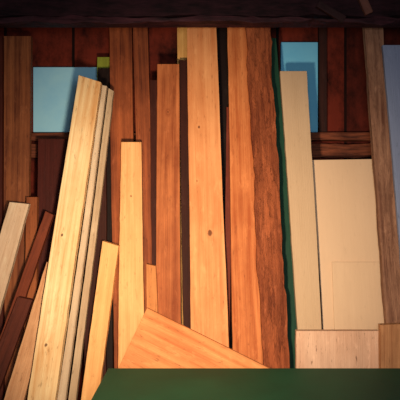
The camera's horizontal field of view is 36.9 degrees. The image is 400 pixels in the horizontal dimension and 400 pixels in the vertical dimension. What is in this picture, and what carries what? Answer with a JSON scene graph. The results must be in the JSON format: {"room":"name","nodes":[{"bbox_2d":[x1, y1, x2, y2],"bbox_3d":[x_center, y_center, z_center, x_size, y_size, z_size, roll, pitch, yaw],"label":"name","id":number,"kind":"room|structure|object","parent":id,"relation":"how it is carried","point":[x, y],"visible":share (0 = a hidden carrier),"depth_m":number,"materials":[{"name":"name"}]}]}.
{"room":"woodworking shop","nodes":[
{"label":"woodworking shop","id":0,"kind":"room"},
{"bbox_2d":[0,27,399,399],"bbox_3d":[0.000,-0.050,3.040,4.400,2.500,0.080,0,0,0],"label":"wall","id":1,"kind":"structure","parent":0,"point":[347,106],"depth_m":3.00,"materials":[{"name":"brown wood"}]},
{"bbox_2d":[31,132,370,141],"bbox_3d":[0.000,-0.311,2.964,4.400,0.043,0.071,0,0,0],"label":"trim","id":2,"kind":"structure","parent":1,"relation":"attached to","point":[315,136],"depth_m":2.93,"materials":[{"name":"brown wood"}]},
{"bbox_2d":[33,67,96,132],"bbox_3d":[-0.660,-0.495,2.974,0.325,0.320,0.037,0,0,0],"label":"panel","id":3,"kind":"object","parent":2,"relation":"on","point":[54,88],"visible":0.53,"depth_m":2.96,"materials":[{"name":"blue paint"}]},
{"bbox_2d":[280,42,317,131],"bbox_3d":[0.490,-0.557,2.974,0.182,0.443,0.037,0,0,0],"label":"panel","id":4,"kind":"object","parent":2,"relation":"on","point":[294,56],"visible":0.59,"depth_m":2.96,"materials":[{"name":"blue paint"}]},
{"bbox_2d":[31,143,371,157],"bbox_3d":[0.000,-0.242,2.961,4.400,0.078,0.079,0,0,0],"label":"trim","id":5,"kind":"structure","parent":1,"relation":"attached to","point":[321,150],"depth_m":2.92,"materials":[{"name":"brown wood"}]},
{"bbox_2d":[318,28,326,131],"bbox_3d":[0.608,-0.632,2.982,0.040,0.595,0.035,0,0,0],"label":"trim","id":6,"kind":"structure","parent":1,"relation":"attached to","point":[322,32],"depth_m":2.96,"materials":[{"name":"brown wood"}]},
{"bbox_2d":[0,0,399,18],"bbox_3d":[0.000,-1.033,2.542,4.400,0.552,0.096,0,0,0],"label":"ceiling","id":7,"kind":"structure","parent":0,"point":[351,9],"depth_m":2.50,"materials":[{"name":"brown wood"}]},
{"bbox_2d":[0,15,399,27],"bbox_3d":[0.000,-0.747,2.525,4.400,0.049,0.089,0,0,0],"label":"beam","id":8,"kind":"structure","parent":7,"relation":"attached to","point":[32,21],"depth_m":2.50,"materials":[{"name":"brown wood"}]},
{"bbox_2d":[315,1,345,23],"bbox_3d":[0.541,-0.777,2.481,0.124,0.091,0.022,0,0,0],"label":"cleat","id":9,"kind":"object","parent":8,"relation":"attached to","point":[321,6],"visible":1,"depth_m":2.47,"materials":[{"name":"brown wood"}]},
{"bbox_2d":[358,0,372,15],"bbox_3d":[0.683,-0.804,2.481,0.060,0.083,0.022,0,0,0],"label":"cleat","id":10,"kind":"object","parent":8,"relation":"attached to","point":[365,6],"visible":1,"depth_m":2.47,"materials":[{"name":"brown wood"}]},
{"bbox_3d":[0.000,1.240,1.240,4.560,0.080,3.680,0,0,0],"label":"floor","id":11,"kind":"structure","parent":0,"visible":0},
{"bbox_2d":[0,36,4,399],"bbox_3d":[-0.928,0.219,2.648,0.126,1.963,0.397,0,0,-19],"label":"wooden board","id":12,"kind":"object","parent":11,"relation":"on","point":[2,315],"visible":0.72,"depth_m":2.71,"materials":[{"name":"brown wood"}]},
{"bbox_2d":[0,202,30,313],"bbox_3d":[-0.910,0.604,2.478,0.421,1.191,0.075,0,0,-34],"label":"wooden board","id":13,"kind":"object","parent":11,"relation":"on","point":[14,222],"visible":1,"depth_m":2.54,"materials":[{"name":"brown wood"}]},
{"bbox_2d":[0,296,33,389],"bbox_3d":[-0.850,0.796,2.374,0.378,0.808,0.058,0,0,-25],"label":"wooden board","id":14,"kind":"object","parent":11,"relation":"on","point":[20,312],"visible":1,"depth_m":2.40,"materials":[{"name":"brown wood"}]},
{"bbox_2d":[4,36,32,393],"bbox_3d":[-0.825,0.214,2.685,0.133,1.973,0.380,0,0,-13],"label":"wooden board","id":15,"kind":"object","parent":11,"relation":"on","point":[18,50],"visible":0.55,"depth_m":2.75,"materials":[{"name":"brown wood"}]},
{"bbox_2d":[4,261,48,399],"bbox_3d":[-0.722,0.727,2.382,0.351,0.947,0.069,0,0,-31],"label":"wooden board","id":16,"kind":"object","parent":11,"relation":"on","point":[17,389],"visible":0.61,"depth_m":2.39,"materials":[{"name":"brown wood"}]},
{"bbox_2d":[0,211,54,340],"bbox_3d":[-0.814,0.623,2.436,0.453,1.153,0.050,0,0,-27],"label":"wooden board","id":17,"kind":"object","parent":11,"relation":"on","point":[28,274],"visible":0.71,"depth_m":2.49,"materials":[{"name":"brown wood"}]},
{"bbox_2d":[24,197,38,399],"bbox_3d":[-0.719,0.593,2.552,0.058,1.213,0.237,0,0,-12],"label":"wooden board","id":18,"kind":"object","parent":11,"relation":"on","point":[32,221],"visible":0.36,"depth_m":2.61,"materials":[{"name":"brown wood"}]},
{"bbox_2d":[37,139,70,399],"bbox_3d":[-0.644,0.460,2.645,0.156,1.479,0.299,0,0,-11],"label":"wooden board","id":19,"kind":"object","parent":11,"relation":"on","point":[51,152],"visible":0.2,"depth_m":2.72,"materials":[{"name":"brown wood"}]},
{"bbox_2d":[27,75,101,399],"bbox_3d":[-0.562,0.338,2.392,0.113,1.723,0.428,0,0,37],"label":"wooden board","id":20,"kind":"object","parent":11,"relation":"on","point":[54,317],"visible":1,"depth_m":2.40,"materials":[{"name":"brown wood"}]},
{"bbox_2d":[57,85,107,399],"bbox_3d":[-0.500,0.355,2.435,0.045,1.690,0.363,0,0,33],"label":"wooden board","id":21,"kind":"object","parent":11,"relation":"on","point":[68,353],"visible":1,"depth_m":2.44,"materials":[{"name":"brown wood"}]},
{"bbox_2d":[68,88,114,399],"bbox_3d":[-0.466,0.359,2.466,0.042,1.682,0.351,0,0,31],"label":"wooden board","id":22,"kind":"object","parent":11,"relation":"on","point":[74,384],"visible":1,"depth_m":2.48,"materials":[{"name":"brown wood"}]},
{"bbox_2d":[84,160,106,378],"bbox_3d":[-0.448,0.511,2.565,0.103,1.377,0.268,0,0,-9],"label":"wooden board","id":23,"kind":"object","parent":11,"relation":"on","point":[102,229],"visible":0.27,"depth_m":2.59,"materials":[{"name":"brown wood"}]},
{"bbox_2d":[81,241,119,399],"bbox_3d":[-0.418,0.683,2.354,0.078,1.034,0.267,0,0,35],"label":"wooden board","id":24,"kind":"object","parent":11,"relation":"on","point":[96,352],"visible":0.94,"depth_m":2.37,"materials":[{"name":"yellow wood"}]},
{"bbox_2d":[97,57,113,337],"bbox_3d":[-0.431,0.259,2.728,0.076,1.882,0.346,0,0,-10],"label":"wooden board","id":25,"kind":"object","parent":11,"relation":"on","point":[102,62],"visible":0.06,"depth_m":2.86,"materials":[{"name":"green wood"}]},
{"bbox_2d":[98,68,113,369],"bbox_3d":[-0.421,0.291,2.679,0.070,1.818,0.336,0,0,-11],"label":"wooden board","id":26,"kind":"object","parent":11,"relation":"on","point":[103,73],"visible":0.16,"depth_m":2.71,"materials":[{"name":"brown wood"}]},
{"bbox_2d":[109,28,133,367],"bbox_3d":[-0.339,0.060,2.674,0.111,2.280,0.427,0,0,-13],"label":"wooden board","id":27,"kind":"object","parent":11,"relation":"on","point":[121,44],"visible":0.44,"depth_m":2.73,"materials":[{"name":"brown wood"}]},
{"bbox_2d":[118,142,144,367],"bbox_3d":[-0.273,0.476,2.463,0.127,1.448,0.261,0,0,0],"label":"wooden board","id":28,"kind":"object","parent":11,"relation":"on","point":[131,258],"visible":0.79,"depth_m":2.49,"materials":[{"name":"brown wood"}]},
{"bbox_2d":[133,28,151,310],"bbox_3d":[-0.237,0.060,2.637,0.076,2.280,0.423,0,0,-15],"label":"wooden board","id":29,"kind":"object","parent":11,"relation":"on","point":[140,35],"visible":0.34,"depth_m":2.69,"materials":[{"name":"brown wood"}]},
{"bbox_2d":[146,263,157,311],"bbox_3d":[-0.186,0.733,2.421,0.056,0.935,0.189,0,0,-10],"label":"wooden board","id":30,"kind":"object","parent":11,"relation":"on","point":[151,272],"visible":0.44,"depth_m":2.47,"materials":[{"name":"brown wood"}]},
{"bbox_2d":[150,80,156,264],"bbox_3d":[-0.193,0.332,2.558,0.036,1.736,0.312,0,0,-6],"label":"wooden board","id":31,"kind":"object","parent":11,"relation":"on","point":[153,83],"visible":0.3,"depth_m":2.63,"materials":[{"name":"brown wood"}]},
{"bbox_2d":[156,64,180,323],"bbox_3d":[-0.132,0.299,2.527,0.107,1.802,0.324,0,0,-3],"label":"wooden board","id":32,"kind":"object","parent":11,"relation":"on","point":[168,265],"visible":0.7,"depth_m":2.56,"materials":[{"name":"brown wood"}]},
{"bbox_2d":[177,28,186,324],"bbox_3d":[-0.067,0.060,2.710,0.066,2.280,0.399,0,0,-4],"label":"wooden board","id":33,"kind":"object","parent":11,"relation":"on","point":[181,32],"visible":0.05,"depth_m":2.81,"materials":[{"name":"yellow wood"}]},
{"bbox_2d":[179,60,190,328],"bbox_3d":[-0.054,0.281,2.602,0.066,1.838,0.328,0,0,-3],"label":"wooden board","id":34,"kind":"object","parent":11,"relation":"on","point":[184,153],"visible":0.45,"depth_m":2.64,"materials":[{"name":"brown wood"}]},
{"bbox_2d":[119,307,268,367],"bbox_3d":[-0.071,0.810,2.280,0.770,0.779,0.119,0,0,4],"label":"wooden board","id":35,"kind":"object","parent":11,"relation":"on","point":[159,341],"visible":0.5,"depth_m":2.31,"materials":[{"name":"orange wood"}]},
{"bbox_2d":[187,28,228,346],"bbox_3d":[0.030,0.060,2.529,0.160,2.280,0.415,0,0,-7],"label":"wooden board","id":36,"kind":"object","parent":11,"relation":"on","point":[208,285],"visible":0.8,"depth_m":2.53,"materials":[{"name":"brown wood"}]},
{"bbox_2d":[216,28,231,348],"bbox_3d":[0.119,0.060,2.709,0.075,2.280,0.406,0,0,-7],"label":"wooden board","id":37,"kind":"object","parent":11,"relation":"on","point":[222,56],"visible":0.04,"depth_m":2.78,"materials":[{"name":"brown wood"}]},
{"bbox_2d":[224,107,230,347],"bbox_3d":[0.116,0.393,2.558,0.032,1.615,0.282,0,0,6],"label":"wooden board","id":38,"kind":"object","parent":11,"relation":"on","point":[227,240],"visible":0.51,"depth_m":2.60,"materials":[{"name":"brown wood"}]},
{"bbox_2d":[227,28,262,363],"bbox_3d":[0.192,0.060,2.564,0.148,2.280,0.416,0,0,-9],"label":"wooden board","id":39,"kind":"object","parent":11,"relation":"on","point":[245,296],"visible":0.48,"depth_m":2.55,"materials":[{"name":"brown wood"}]},
{"bbox_2d":[91,368,399,399],"bbox_3d":[0.513,0.908,1.800,1.700,0.584,0.800,0,0,0],"label":"table","id":40,"kind":"object","parent":11,"relation":"on","point":[117,383],"visible":1,"depth_m":2.00,"materials":[{"name":"green paint"}]},
{"bbox_2d":[245,28,289,367],"bbox_3d":[0.283,0.060,2.511,0.122,2.280,0.427,0,0,-13],"label":"wooden board","id":41,"kind":"object","parent":11,"relation":"on","point":[267,213],"visible":0.83,"depth_m":2.50,"materials":[{"name":"brown wood"}]},
{"bbox_2d":[271,38,296,367],"bbox_3d":[0.362,0.229,2.610,0.101,1.943,0.374,0,0,-15],"label":"wooden board","id":42,"kind":"object","parent":11,"relation":"on","point":[284,208],"visible":0.2,"depth_m":2.62,"materials":[{"name":"green wood"}]},
{"bbox_2d":[279,71,321,328],"bbox_3d":[0.443,0.313,2.543,0.122,1.774,0.340,0,0,-11],"label":"wooden board","id":43,"kind":"object","parent":11,"relation":"on","point":[293,84],"visible":0.86,"depth_m":2.58,"materials":[{"name":"brown wood"}]},
{"bbox_2d":[295,329,378,367],"bbox_3d":[0.539,0.861,2.347,0.348,0.679,0.138,0,0,0],"label":"plywood panel","id":44,"kind":"object","parent":11,"relation":"on","point":[314,348],"visible":0.48,"depth_m":2.38,"materials":[{"name":"brown wood"}]},
{"bbox_2d":[312,159,379,328],"bbox_3d":[0.667,0.509,2.557,0.344,1.382,0.233,0,0,0],"label":"panel","id":45,"kind":"object","parent":11,"relation":"on","point":[344,191],"visible":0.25,"depth_m":2.62,"materials":[{"name":"brown wood"}]},
{"bbox_2d":[332,262,383,329],"bbox_3d":[0.696,0.733,2.500,0.262,0.934,0.155,0,0,0],"label":"panel","id":46,"kind":"object","parent":11,"relation":"on","point":[357,297],"visible":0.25,"depth_m":2.55,"materials":[{"name":"brown wood"}]},
{"bbox_2d":[362,28,399,322],"bbox_3d":[0.793,0.060,2.561,0.094,2.280,0.413,0,0,-7],"label":"wooden board","id":47,"kind":"object","parent":11,"relation":"on","point":[373,38],"visible":0.62,"depth_m":2.57,"materials":[{"name":"brown wood"}]},
{"bbox_2d":[378,323,399,367],"bbox_3d":[0.789,0.841,2.307,0.226,0.718,0.144,0,0,0],"label":"wooden board","id":48,"kind":"object","parent":11,"relation":"on","point":[389,333],"visible":0.58,"depth_m":2.34,"materials":[{"name":"brown wood"}]},
{"bbox_2d":[381,45,399,260],"bbox_3d":[0.939,0.263,2.470,0.289,1.874,0.320,0,0,0],"label":"painted panel","id":49,"kind":"object","parent":11,"relation":"on","point":[390,54],"visible":1,"depth_m":2.57,"materials":[{"name":"paint"}]}
]}

